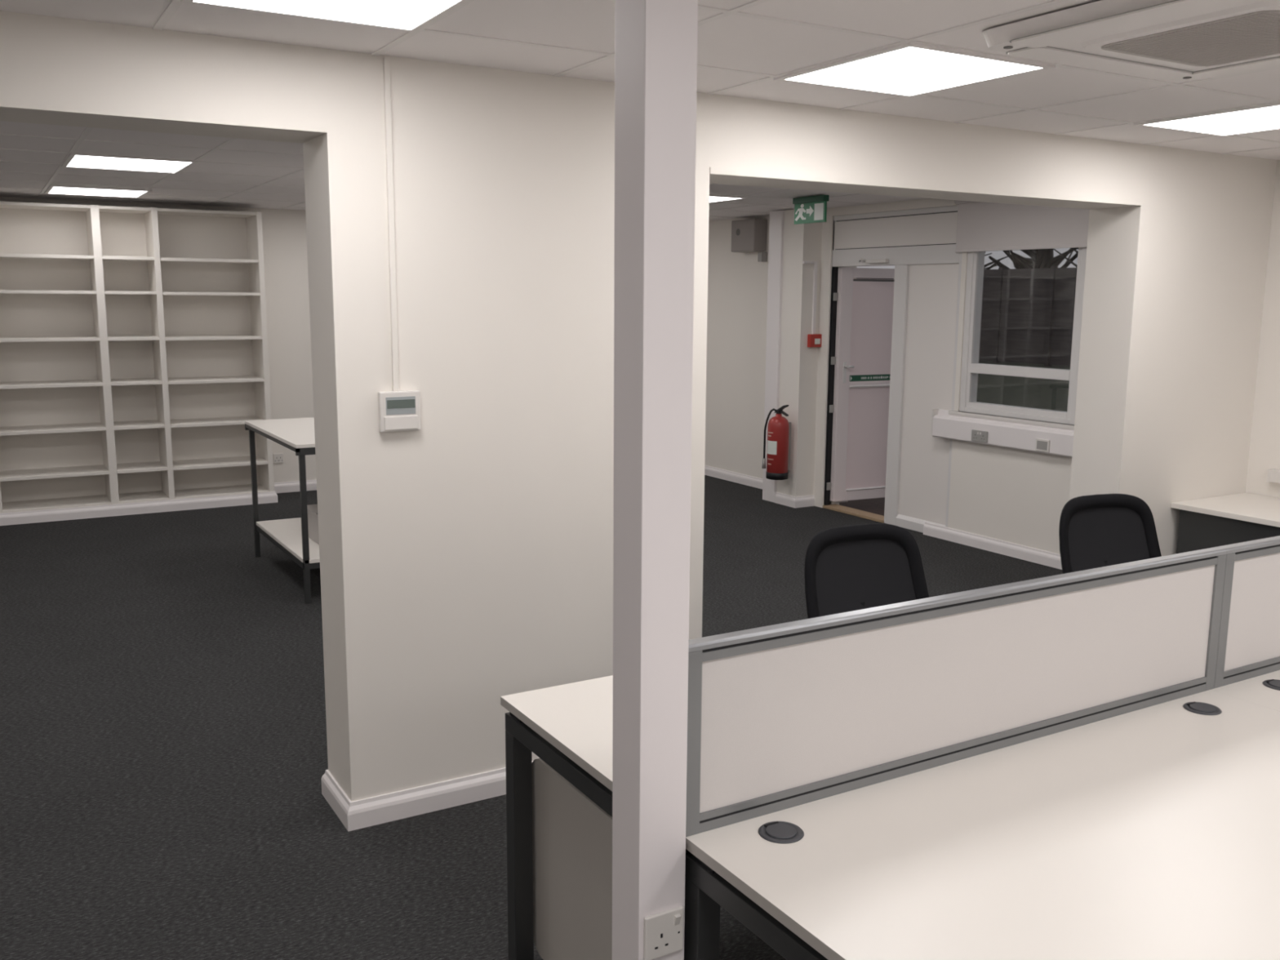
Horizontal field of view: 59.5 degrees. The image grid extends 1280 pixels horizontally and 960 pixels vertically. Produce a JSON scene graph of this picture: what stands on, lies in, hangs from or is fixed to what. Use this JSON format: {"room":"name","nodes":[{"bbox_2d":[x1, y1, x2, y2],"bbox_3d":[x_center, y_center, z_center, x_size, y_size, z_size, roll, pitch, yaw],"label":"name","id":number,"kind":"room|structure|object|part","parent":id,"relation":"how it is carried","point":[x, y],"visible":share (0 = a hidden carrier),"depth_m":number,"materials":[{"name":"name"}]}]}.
{"room":"open-plan office","nodes":[
{"label":"open-plan office","id":0,"kind":"room"},
{"bbox_2d":[0,196,316,482],"bbox_3d":[-3.401,-1.125,9.538,8.700,2.510,0.220,-5,11,-30],"label":"wall","id":1,"kind":"structure","parent":0,"point":[284,233],"depth_m":9.59,"materials":[{"name":"white paint"}]},
{"bbox_2d":[273,453,283,463],"bbox_3d":[-3.137,-0.189,9.717,0.080,0.083,0.012,-5,11,-30],"label":"wall socket","id":2,"kind":"object","parent":1,"relation":"attached to","point":[277,458],"visible":1,"depth_m":9.71,"materials":[{"name":"white plastic"}]},
{"bbox_2d":[274,465,762,493],"bbox_3d":[-0.957,0.086,9.733,3.980,0.090,2.280,-5,11,-30],"label":"baseboard","id":3,"kind":"structure","parent":1,"relation":"attached to","point":[311,485],"depth_m":10.25,"materials":[{"name":"white"}]},
{"bbox_2d":[0,120,924,221],"bbox_3d":[-1.818,-1.874,6.713,8.700,0.097,6.413,-5,11,-30],"label":"ceiling","id":4,"kind":"structure","parent":0,"point":[233,172],"depth_m":6.78,"materials":[{"name":"tile"}]},
{"bbox_2d":[44,184,151,198],"bbox_3d":[-3.820,-2.028,7.882,0.628,0.010,0.658,-5,11,-30],"label":"recessed light","id":5,"kind":"object","parent":4,"relation":"in","point":[51,189],"visible":1,"depth_m":7.84,"materials":[{"name":"white plastic"}]},
{"bbox_2d":[48,186,146,197],"bbox_3d":[-3.820,-2.030,7.881,0.580,0.007,0.610,-5,11,-30],"label":"diffuser","id":6,"kind":"object","parent":5,"relation":"attached to","point":[86,191],"depth_m":7.86,"materials":[{"name":"white plastic"}]},
{"bbox_2d":[61,152,198,173],"bbox_3d":[-2.813,-1.738,6.155,0.613,0.010,0.678,-5,11,-30],"label":"recessed light","id":7,"kind":"object","parent":4,"relation":"in","point":[77,160],"visible":1,"depth_m":6.11,"materials":[{"name":"white plastic"}]},
{"bbox_2d":[709,194,747,203],"bbox_3d":[0.357,-2.032,8.085,0.598,0.010,0.598,-5,11,-30],"label":"recessed light","id":8,"kind":"object","parent":4,"relation":"in","point":[713,198],"visible":0.31,"depth_m":8.00,"materials":[{"name":"white plastic"}]},
{"bbox_2d":[709,196,737,202],"bbox_3d":[0.357,-2.033,8.084,0.550,0.007,0.550,-5,11,-30],"label":"diffuser","id":9,"kind":"object","parent":8,"relation":"attached to","point":[712,199],"depth_m":8.06,"materials":[{"name":"white plastic"}]},
{"bbox_2d":[792,194,829,224],"bbox_3d":[1.194,-1.895,7.855,0.050,0.182,0.340,-5,11,-30],"label":"exit sign","id":10,"kind":"object","parent":4,"relation":"hanging from","point":[811,209],"visible":1,"depth_m":7.83,"materials":[{"name":"green plastic"}]},
{"bbox_3d":[1.194,-1.876,7.858,0.014,0.144,0.340,-5,11,-30],"label":"sign blade","id":11,"kind":"part","parent":10,"relation":"part of","materials":[{"name":"green plastic"}]},
{"bbox_2d":[0,475,1062,959],"bbox_3d":[-0.325,1.062,4.399,8.500,0.100,12.700,-5,11,-30],"label":"floor","id":12,"kind":"structure","parent":0,"point":[163,742],"depth_m":4.22,"materials":[{"name":"grey carpet"}]},
{"bbox_2d":[0,201,277,525],"bbox_3d":[-3.997,-0.931,8.802,2.042,2.355,0.460,-5,11,-30],"label":"bookshelf","id":13,"kind":"object","parent":12,"relation":"on","point":[134,358],"visible":1,"depth_m":8.87,"materials":[{"name":"white wood"}]},
{"bbox_3d":[-4.507,-1.669,8.370,0.733,0.024,0.402,-5,11,-30],"label":"shelf","id":14,"kind":"part","parent":13,"relation":"part of","materials":[{"name":"white wood"}]},
{"bbox_3d":[-4.508,-1.412,8.412,0.733,0.024,0.402,-5,11,-30],"label":"shelf","id":15,"kind":"part","parent":13,"relation":"part of","materials":[{"name":"white wood"}]},
{"bbox_3d":[-4.511,-1.067,8.468,0.733,0.024,0.402,-5,11,-30],"label":"shelf","id":16,"kind":"part","parent":13,"relation":"part of","materials":[{"name":"white wood"}]},
{"bbox_3d":[-4.513,-0.729,8.524,0.733,0.024,0.402,-5,11,-30],"label":"shelf","id":17,"kind":"part","parent":13,"relation":"part of","materials":[{"name":"white wood"}]},
{"bbox_3d":[-4.516,-0.392,8.579,0.733,0.024,0.402,-5,11,-30],"label":"shelf","id":18,"kind":"part","parent":13,"relation":"part of","materials":[{"name":"white wood"}]},
{"bbox_3d":[-4.518,-0.056,8.634,0.733,0.024,0.402,-5,11,-30],"label":"shelf","id":19,"kind":"part","parent":13,"relation":"part of","materials":[{"name":"white wood"}]},
{"bbox_3d":[-4.520,0.186,8.674,0.733,0.024,0.402,-5,11,-30],"label":"shelf","id":20,"kind":"part","parent":13,"relation":"part of","materials":[{"name":"white wood"}]},
{"bbox_3d":[-4.000,-2.079,8.613,2.022,0.022,0.410,-5,11,-30],"label":"panel","id":21,"kind":"part","parent":13,"relation":"part of","materials":[{"name":"white wood"}]},
{"bbox_3d":[-3.986,-1.715,8.674,0.363,0.024,0.402,-5,11,-30],"label":"shelf","id":22,"kind":"part","parent":13,"relation":"part of","materials":[{"name":"white wood"}]},
{"bbox_3d":[-3.987,-1.458,8.716,0.363,0.024,0.402,-5,11,-30],"label":"shelf","id":23,"kind":"part","parent":13,"relation":"part of","materials":[{"name":"white wood"}]},
{"bbox_3d":[-3.990,-1.113,8.772,0.363,0.024,0.402,-5,11,-30],"label":"shelf","id":24,"kind":"part","parent":13,"relation":"part of","materials":[{"name":"white wood"}]},
{"bbox_3d":[-3.992,-0.775,8.828,0.363,0.024,0.402,-5,11,-30],"label":"shelf","id":25,"kind":"part","parent":13,"relation":"part of","materials":[{"name":"white wood"}]},
{"bbox_3d":[-3.995,-0.438,8.883,0.363,0.024,0.402,-5,11,-30],"label":"shelf","id":26,"kind":"part","parent":13,"relation":"part of","materials":[{"name":"white wood"}]},
{"bbox_3d":[-3.997,-0.102,8.938,0.363,0.024,0.402,-5,11,-30],"label":"shelf","id":27,"kind":"part","parent":13,"relation":"part of","materials":[{"name":"white wood"}]},
{"bbox_3d":[-3.999,0.140,8.978,0.363,0.024,0.402,-5,11,-30],"label":"shelf","id":28,"kind":"part","parent":13,"relation":"part of","materials":[{"name":"white wood"}]},
{"bbox_3d":[-3.478,-1.756,8.970,0.732,0.024,0.402,-5,11,-30],"label":"shelf","id":29,"kind":"part","parent":13,"relation":"part of","materials":[{"name":"white wood"}]},
{"bbox_3d":[-3.480,-1.499,9.012,0.732,0.024,0.402,-5,11,-30],"label":"shelf","id":30,"kind":"part","parent":13,"relation":"part of","materials":[{"name":"white wood"}]},
{"bbox_3d":[-3.482,-1.154,9.069,0.732,0.024,0.402,-5,11,-30],"label":"shelf","id":31,"kind":"part","parent":13,"relation":"part of","materials":[{"name":"white wood"}]},
{"bbox_3d":[-3.485,-0.816,9.124,0.732,0.024,0.402,-5,11,-30],"label":"shelf","id":32,"kind":"part","parent":13,"relation":"part of","materials":[{"name":"white wood"}]},
{"bbox_3d":[-3.487,-0.479,9.180,0.732,0.024,0.402,-5,11,-30],"label":"shelf","id":33,"kind":"part","parent":13,"relation":"part of","materials":[{"name":"white wood"}]},
{"bbox_3d":[-3.490,-0.143,9.235,0.732,0.024,0.402,-5,11,-30],"label":"shelf","id":34,"kind":"part","parent":13,"relation":"part of","materials":[{"name":"white wood"}]},
{"bbox_3d":[-3.491,0.099,9.274,0.732,0.024,0.402,-5,11,-30],"label":"shelf","id":35,"kind":"part","parent":13,"relation":"part of","materials":[{"name":"white wood"}]},
{"bbox_2d":[244,417,319,604],"bbox_3d":[-1.668,0.107,7.071,1.283,0.900,1.345,-5,11,-30],"label":"work table","id":36,"kind":"object","parent":12,"relation":"on","point":[290,535],"visible":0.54,"depth_m":6.73,"materials":[{"name":"white laminate"}]},
{"bbox_3d":[-2.517,0.081,7.315,0.030,0.860,0.030,-5,11,-30],"label":"leg","id":37,"kind":"part","parent":36,"relation":"part of","materials":[{"name":"grey metal"}]},
{"bbox_3d":[-1.665,-0.297,7.004,1.283,0.040,1.345,-5,11,-30],"label":"edge rail","id":38,"kind":"part","parent":36,"relation":"part of","materials":[{"name":"grey metal"}]},
{"bbox_3d":[-1.647,0.349,7.072,1.243,0.033,1.233,-5,11,-30],"label":"shelf rail","id":39,"kind":"part","parent":36,"relation":"part of","materials":[{"name":"grey metal"}]},
{"bbox_2d":[256,517,319,564],"bbox_3d":[-1.646,0.322,7.067,1.243,0.022,1.235,-5,11,-30],"label":"shelf","id":40,"kind":"object","parent":36,"relation":"attached to","point":[286,534],"depth_m":6.82,"materials":[{"name":"white laminate"}]},
{"bbox_3d":[-1.861,0.266,6.219,0.030,0.860,0.030,-5,11,-30],"label":"leg","id":41,"kind":"part","parent":36,"relation":"part of","materials":[{"name":"grey metal"}]},
{"bbox_2d":[306,504,319,544],"bbox_3d":[-1.801,0.258,6.808,0.390,0.184,0.410,-5,11,-30],"label":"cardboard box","id":42,"kind":"object","parent":36,"relation":"on","point":[313,518],"visible":0.06,"depth_m":6.71,"materials":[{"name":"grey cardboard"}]},
{"bbox_2d":[500,675,689,959],"bbox_3d":[0.550,0.892,2.888,1.599,0.736,0.827,-5,11,-30],"label":"desk","id":43,"kind":"object","parent":12,"relation":"on","point":[559,802],"visible":0.12,"depth_m":2.69,"materials":[{"name":"white laminate"}]},
{"bbox_3d":[-0.304,0.942,2.828,0.050,0.646,0.050,-5,11,-30],"label":"leg","id":44,"kind":"part","parent":43,"relation":"part of","materials":[{"name":"grey metal"}]},
{"bbox_3d":[-0.080,0.998,2.541,0.018,0.530,0.747,-5,11,-30],"label":"panel","id":45,"kind":"part","parent":43,"relation":"part of","materials":[{"name":"grey laminate"}]},
{"bbox_3d":[-0.108,0.655,2.449,0.050,0.044,0.811,-5,11,-30],"label":"leg rail","id":46,"kind":"part","parent":43,"relation":"part of","materials":[{"name":"grey metal"}]},
{"bbox_2d":[612,0,697,959],"bbox_3d":[0.019,0.188,1.982,0.099,2.410,0.100,-5,11,-30],"label":"square column","id":47,"kind":"structure","parent":12,"relation":"on","point":[655,41],"depth_m":1.91,"materials":[{"name":"white paint"}]},
{"bbox_2d":[643,906,684,959],"bbox_3d":[0.045,0.827,2.037,0.082,0.085,0.015,-5,11,-30],"label":"wall socket","id":48,"kind":"object","parent":47,"relation":"attached to","point":[663,931],"visible":1,"depth_m":2.03,"materials":[{"name":"white plastic"}]},
{"bbox_2d":[674,913,681,925],"bbox_3d":[0.069,0.804,2.043,0.011,0.021,0.006,-5,11,-30],"label":"rocker switch","id":49,"kind":"object","parent":48,"relation":"attached to","point":[677,917],"depth_m":2.04,"materials":[{"name":"white plastic"}]},
{"bbox_2d":[804,523,928,618],"bbox_3d":[0.928,0.646,3.960,0.634,0.877,0.637,-4,10,-25],"label":"office chair","id":50,"kind":"object","parent":12,"relation":"on","point":[851,567],"visible":0.32,"depth_m":4.16,"materials":[{"name":"black fabric"}]},
{"bbox_2d":[684,689,1279,959],"bbox_3d":[0.969,1.010,2.187,1.599,0.736,0.818,-5,11,-30],"label":"desk","id":51,"kind":"object","parent":12,"relation":"on","point":[1152,833],"visible":0.95,"depth_m":2.02,"materials":[{"name":"white laminate"}]},
{"bbox_3d":[0.114,1.059,2.131,0.050,0.646,0.050,-5,11,-30],"label":"leg","id":52,"kind":"part","parent":51,"relation":"part of","materials":[{"name":"grey metal"}]},
{"bbox_3d":[0.307,0.772,1.756,0.050,0.044,0.802,-5,11,-30],"label":"leg rail","id":53,"kind":"part","parent":51,"relation":"part of","materials":[{"name":"grey metal"}]},
{"bbox_3d":[0.262,0.653,2.080,0.058,0.005,0.058,-4,10,-25],"label":"grommet lid","id":54,"kind":"part","parent":51,"relation":"part of","materials":[{"name":"grey plastic"}]},
{"bbox_2d":[685,546,1226,836],"bbox_3d":[0.767,0.413,2.449,1.616,0.366,0.036,-5,11,-30],"label":"screen","id":55,"kind":"object","parent":51,"relation":"attached to","point":[783,716],"visible":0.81,"depth_m":2.34,"materials":[{"name":"fabric"}]},
{"bbox_3d":[0.766,0.575,2.476,1.544,0.037,0.035,-5,11,-30],"label":"rail","id":56,"kind":"part","parent":55,"relation":"part of","materials":[{"name":"silver metal"}]},
{"bbox_3d":[0.768,0.259,2.424,1.544,0.016,0.035,-5,11,-30],"label":"rail","id":57,"kind":"part","parent":55,"relation":"part of","materials":[{"name":"silver metal"}]},
{"bbox_3d":[1.369,0.555,2.725,0.058,0.005,0.058,-6,11,-36],"label":"grommet lid","id":58,"kind":"part","parent":51,"relation":"part of","materials":[{"name":"grey plastic"}]},
{"bbox_2d":[1058,493,1161,573],"bbox_3d":[2.097,0.543,4.642,0.634,0.877,0.637,-3,10,-21],"label":"office chair","id":59,"kind":"object","parent":12,"relation":"on","point":[1101,530],"visible":0.3,"depth_m":4.85,"materials":[{"name":"black fabric"}]},
{"bbox_2d":[1170,492,1279,553],"bbox_3d":[3.471,0.590,4.946,0.630,0.708,2.105,-5,11,-30],"label":"desk","id":60,"kind":"object","parent":12,"relation":"on","point":[1234,518],"visible":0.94,"depth_m":5.50,"materials":[{"name":"white laminate"}]},
{"bbox_3d":[3.220,0.595,4.839,0.018,0.630,1.977,-5,11,-30],"label":"panel","id":61,"kind":"part","parent":60,"relation":"part of","materials":[{"name":"grey metal"}]},
{"bbox_2d":[1210,670,1279,711],"bbox_3d":[2.347,0.888,2.991,1.599,0.736,0.818,-5,11,-30],"label":"desk","id":62,"kind":"object","parent":12,"relation":"on","point":[1264,690],"visible":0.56,"depth_m":2.86,"materials":[{"name":"white laminate"}]},
{"bbox_2d":[1213,535,1279,688],"bbox_3d":[2.160,0.290,3.261,1.616,0.366,0.036,-5,11,-30],"label":"screen","id":63,"kind":"object","parent":62,"relation":"attached to","point":[1249,642],"visible":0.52,"depth_m":2.91,"materials":[{"name":"fabric"}]},
{"bbox_3d":[2.159,0.452,3.288,1.544,0.037,0.035,-5,11,-30],"label":"rail","id":64,"kind":"part","parent":63,"relation":"part of","materials":[{"name":"silver metal"}]},
{"bbox_3d":[2.160,0.289,3.261,1.550,0.299,0.024,-5,11,-30],"label":"fabric panel","id":65,"kind":"part","parent":63,"relation":"part of","materials":[{"name":"white fabric"}]},
{"bbox_3d":[2.161,0.136,3.236,1.544,0.016,0.035,-5,11,-30],"label":"rail","id":66,"kind":"part","parent":63,"relation":"part of","materials":[{"name":"silver metal"}]},
{"bbox_3d":[1.657,0.529,2.894,0.058,0.005,0.058,-4,10,-25],"label":"grommet lid","id":67,"kind":"part","parent":62,"relation":"part of","materials":[{"name":"grey plastic"}]},
{"bbox_2d":[0,10,1277,801],"bbox_3d":[-0.256,-0.193,3.991,8.400,2.510,0.280,-5,11,-30],"label":"wall","id":68,"kind":"structure","parent":0,"point":[466,557],"depth_m":3.72,"materials":[{"name":"white paint"}]},
{"bbox_2d":[382,57,399,391],"bbox_3d":[-0.760,-0.769,3.420,0.018,0.996,0.012,-5,11,-30],"label":"cable conduit","id":69,"kind":"object","parent":68,"relation":"attached to","point":[386,60],"visible":1,"depth_m":3.41,"materials":[{"name":"white paint"}]},
{"bbox_2d":[377,390,420,432],"bbox_3d":[-0.753,-0.215,3.509,0.131,0.126,0.026,-5,11,-30],"label":"controller","id":70,"kind":"object","parent":68,"relation":"attached to","point":[398,411],"visible":1,"depth_m":3.50,"materials":[{"name":"white plastic"}]},
{"bbox_2d":[320,767,506,831],"bbox_3d":[-0.422,1.015,4.094,1.395,0.090,0.320,-5,11,-30],"label":"baseboard","id":71,"kind":"structure","parent":68,"relation":"attached to","point":[395,806],"depth_m":3.74,"materials":[{"name":"white"}]},
{"bbox_2d":[709,167,1142,205],"bbox_3d":[1.286,-1.190,4.580,2.410,0.023,0.006,-5,11,-30],"label":"trim","id":72,"kind":"structure","parent":68,"relation":"attached to","point":[717,171],"depth_m":4.46,"materials":[{"name":"white paint"}]},
{"bbox_2d":[0,0,1279,159],"bbox_3d":[1.351,-0.935,1.126,8.400,0.097,6.007,-5,11,-30],"label":"ceiling","id":73,"kind":"structure","parent":0,"point":[743,45],"depth_m":3.20,"materials":[{"name":"tile"}]},
{"bbox_2d":[180,0,472,32],"bbox_3d":[-0.704,-1.141,2.605,0.594,0.010,0.601,-5,11,-30],"label":"recessed light","id":74,"kind":"object","parent":73,"relation":"in","point":[406,15],"visible":1,"depth_m":2.78,"materials":[{"name":"white plastic"}]},
{"bbox_2d":[773,41,1055,97],"bbox_3d":[0.847,-1.279,3.513,0.596,0.010,0.620,-5,11,-30],"label":"recessed light","id":75,"kind":"object","parent":73,"relation":"in","point":[908,69],"visible":1,"depth_m":3.48,"materials":[{"name":"white plastic"}]},
{"bbox_2d":[982,0,1279,80],"bbox_3d":[1.502,-1.133,2.827,0.890,0.054,0.900,-5,11,-30],"label":"air conditioning unit","id":76,"kind":"object","parent":73,"relation":"attached to","point":[1178,40],"visible":1,"depth_m":2.83,"materials":[{"name":"white plastic"}]},
{"bbox_3d":[1.501,-1.116,2.830,0.550,0.012,0.550,-5,11,-30],"label":"grille frame","id":77,"kind":"part","parent":76,"relation":"part of","materials":[{"name":"white plastic"}]},
{"bbox_2d":[1101,9,1279,66],"bbox_3d":[1.501,-1.109,2.831,0.470,0.006,0.470,-5,11,-30],"label":"grille","id":78,"kind":"object","parent":76,"relation":"attached to","point":[1255,33],"depth_m":2.84,"materials":[{"name":"grey plastic"}]},
{"bbox_2d":[1133,102,1279,136],"bbox_3d":[2.398,-1.413,4.400,0.591,0.010,0.608,-5,11,-30],"label":"recessed light","id":79,"kind":"object","parent":73,"relation":"in","point":[1264,117],"visible":1,"depth_m":4.44,"materials":[{"name":"white plastic"}]},
{"bbox_2d":[704,215,857,502],"bbox_3d":[0.983,-1.238,10.417,0.250,2.510,2.710,-5,11,-30],"label":"wall","id":80,"kind":"structure","parent":0,"point":[737,313],"depth_m":10.35,"materials":[{"name":"white paint"}]},
{"bbox_2d":[731,218,767,262],"bbox_3d":[0.965,-2.117,9.923,0.142,0.365,0.360,-5,11,-30],"label":"box","id":81,"kind":"object","parent":80,"relation":"attached to","point":[749,235],"visible":1,"depth_m":9.81,"materials":[{"name":"grey metal"}]},
{"bbox_2d":[776,208,822,497],"bbox_3d":[1.361,-0.992,9.243,0.315,2.410,0.260,-5,11,-30],"label":"wall","id":82,"kind":"structure","parent":0,"point":[798,362],"depth_m":9.12,"materials":[{"name":"white paint"}]},
{"bbox_2d":[762,209,784,502],"bbox_3d":[1.244,-1.022,9.420,0.335,2.410,0.170,-5,11,-30],"label":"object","id":83,"kind":"structure","parent":82,"relation":"attached to","point":[775,220],"depth_m":9.28,"materials":[{"name":"white paint"}]},
{"bbox_2d":[761,404,791,479],"bbox_3d":[1.145,-0.318,9.199,0.204,0.620,0.212,-5,11,-30],"label":"fire extinguisher","id":84,"kind":"object","parent":82,"relation":"attached to","point":[779,428],"visible":1,"depth_m":9.15,"materials":[{"name":"red metal"}]},
{"bbox_3d":[1.153,-0.580,9.131,0.024,0.080,0.165,-5,11,-30],"label":"squeeze lever","id":85,"kind":"part","parent":84,"relation":"part of","materials":[{"name":"black plastic"}]},
{"bbox_3d":[1.157,-0.546,9.128,0.024,0.040,0.145,-5,11,-30],"label":"carry handle","id":86,"kind":"part","parent":84,"relation":"part of","materials":[{"name":"black plastic"}]},
{"bbox_2d":[773,492,814,507],"bbox_3d":[1.294,0.160,9.384,0.205,0.090,0.280,-5,11,-30],"label":"baseboard","id":87,"kind":"structure","parent":82,"relation":"attached to","point":[780,498],"depth_m":9.29,"materials":[{"name":"white"}]},
{"bbox_2d":[803,261,817,333],"bbox_3d":[1.360,-1.464,8.999,0.140,0.580,0.018,-5,11,-30],"label":"cable conduit","id":88,"kind":"object","parent":82,"relation":"attached to","point":[815,263],"visible":1,"depth_m":9.02,"materials":[{"name":"white plastic"}]},
{"bbox_2d":[807,333,822,347],"bbox_3d":[1.420,-1.129,9.076,0.130,0.105,0.044,-5,11,-30],"label":"fire alarm call point","id":89,"kind":"object","parent":82,"relation":"attached to","point":[813,340],"visible":1,"depth_m":9.05,"materials":[{"name":"red plastic"}]},
{"bbox_2d":[813,198,1071,554],"bbox_3d":[2.414,-0.783,7.704,0.180,2.510,3.483,-5,11,-30],"label":"wall","id":90,"kind":"structure","parent":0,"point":[1017,496],"depth_m":7.73,"materials":[{"name":"white paint"}]},
{"bbox_2d":[822,205,962,533],"bbox_3d":[2.131,-0.864,8.683,0.771,2.350,1.510,-5,11,-30],"label":"door","id":91,"kind":"structure","parent":90,"relation":"in","point":[892,357],"depth_m":8.44,"materials":[{"name":"white wood"}]},
{"bbox_3d":[1.686,-0.867,9.050,0.072,0.170,0.060,-4,10,-25],"label":"handle","id":92,"kind":"part","parent":91,"relation":"part of","materials":[{"name":"white plastic"}]},
{"bbox_3d":[1.885,-0.780,9.225,0.660,1.895,0.055,-4,10,-25],"label":"frame","id":93,"kind":"part","parent":91,"relation":"part of","materials":[{"name":"white wood"}]},
{"bbox_3d":[1.887,-0.349,9.302,0.445,0.840,0.030,-4,10,-25],"label":"panel","id":94,"kind":"part","parent":91,"relation":"part of","materials":[{"name":"white wood"}]},
{"bbox_3d":[1.894,-1.221,9.159,0.445,0.833,0.030,-4,10,-25],"label":"panel","id":95,"kind":"part","parent":91,"relation":"part of","materials":[{"name":"white wood"}]},
{"bbox_3d":[1.908,-1.848,8.337,0.053,0.224,1.351,-5,11,-30],"label":"transom panel","id":96,"kind":"part","parent":91,"relation":"part of","materials":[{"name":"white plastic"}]},
{"bbox_3d":[2.119,-0.614,8.173,0.043,1.890,0.505,-5,11,-30],"label":"panel","id":97,"kind":"part","parent":91,"relation":"part of","materials":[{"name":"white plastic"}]},
{"bbox_2d":[923,522,1062,569],"bbox_3d":[2.130,0.557,7.000,1.220,0.090,2.193,-5,11,-30],"label":"baseboard","id":98,"kind":"structure","parent":90,"relation":"attached to","point":[1011,549],"depth_m":7.66,"materials":[{"name":"white wood"}]},
{"bbox_2d":[930,408,1074,457],"bbox_3d":[2.585,-0.278,7.244,0.065,0.203,1.856,-5,11,-30],"label":"cable trunking","id":99,"kind":"object","parent":90,"relation":"attached to","point":[1019,436],"visible":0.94,"depth_m":7.47,"materials":[{"name":"white plastic"}]},
{"bbox_2d":[971,429,988,442],"bbox_3d":[2.314,-0.299,7.633,0.013,0.076,0.140,-5,11,-30],"label":"wall socket","id":100,"kind":"object","parent":99,"relation":"attached to","point":[976,435],"visible":1,"depth_m":7.63,"materials":[{"name":"grey plastic"}]},
{"bbox_2d":[1035,438,1049,452],"bbox_3d":[2.583,-0.223,7.186,0.012,0.078,0.105,-5,11,-30],"label":"wall socket","id":101,"kind":"object","parent":99,"relation":"attached to","point":[1042,445],"visible":1,"depth_m":7.18,"materials":[{"name":"white plastic"}]},
{"bbox_2d":[948,247,1086,430],"bbox_3d":[2.533,-1.108,7.357,0.135,1.455,1.140,-5,11,-30],"label":"window","id":102,"kind":"structure","parent":90,"relation":"attached to","point":[1023,316],"depth_m":7.37,"materials":[{"name":"white plastic"}]},
{"bbox_3d":[2.497,-0.400,7.455,0.065,0.025,1.140,-5,11,-30],"label":"sill","id":103,"kind":"part","parent":102,"relation":"part of","materials":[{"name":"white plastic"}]},
{"bbox_3d":[2.512,-0.587,7.465,0.006,0.223,0.835,-5,11,-30],"label":"pane","id":104,"kind":"part","parent":102,"relation":"part of","materials":[{"name":"clear glass"}]},
{"bbox_3d":[2.517,-1.248,7.356,0.006,1.018,0.835,-5,11,-30],"label":"pane","id":105,"kind":"part","parent":102,"relation":"part of","materials":[{"name":"clear glass"}]},
{"bbox_2d":[954,200,1089,252],"bbox_3d":[2.465,-1.677,7.233,0.047,0.371,1.140,-5,11,-30],"label":"roller blind","id":106,"kind":"object","parent":90,"relation":"attached to","point":[981,226],"visible":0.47,"depth_m":7.28,"materials":[{"name":"fabric"}]},
{"bbox_2d":[1245,160,1279,497],"bbox_3d":[4.851,-0.055,3.369,0.250,2.510,6.007,-5,11,-30],"label":"wall","id":107,"kind":"structure","parent":0,"point":[1264,443],"depth_m":5.79,"materials":[{"name":"white paint"}]},
{"bbox_2d":[1266,468,1279,483],"bbox_3d":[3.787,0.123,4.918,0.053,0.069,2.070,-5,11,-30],"label":"wall socket","id":108,"kind":"object","parent":107,"relation":"attached to","point":[1273,474],"visible":1,"depth_m":5.76,"materials":[{"name":"white plastic"}]},
{"label":"outside","id":109,"kind":"structure","parent":0,"visible":0},
{"bbox_3d":[13.369,-1.927,24.159,32.400,0.100,40.000,-5,11,-30],"label":"lawn","id":110,"kind":"structure","parent":109,"visible":0},
{"bbox_2d":[865,278,893,279],"bbox_3d":[9.655,-5.098,34.472,0.150,2.770,22.320,-5,11,-30],"label":"fence","id":111,"kind":"object","parent":110,"relation":"on","point":[865,278],"visible":0.02,"depth_m":37.12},
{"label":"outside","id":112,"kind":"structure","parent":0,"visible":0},
{"bbox_2d":[839,497,884,515],"bbox_3d":[2.710,0.417,9.051,1.500,0.210,6.500,-5,11,-30],"label":"patio","id":113,"kind":"structure","parent":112,"point":[874,505],"depth_m":9.61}
]}

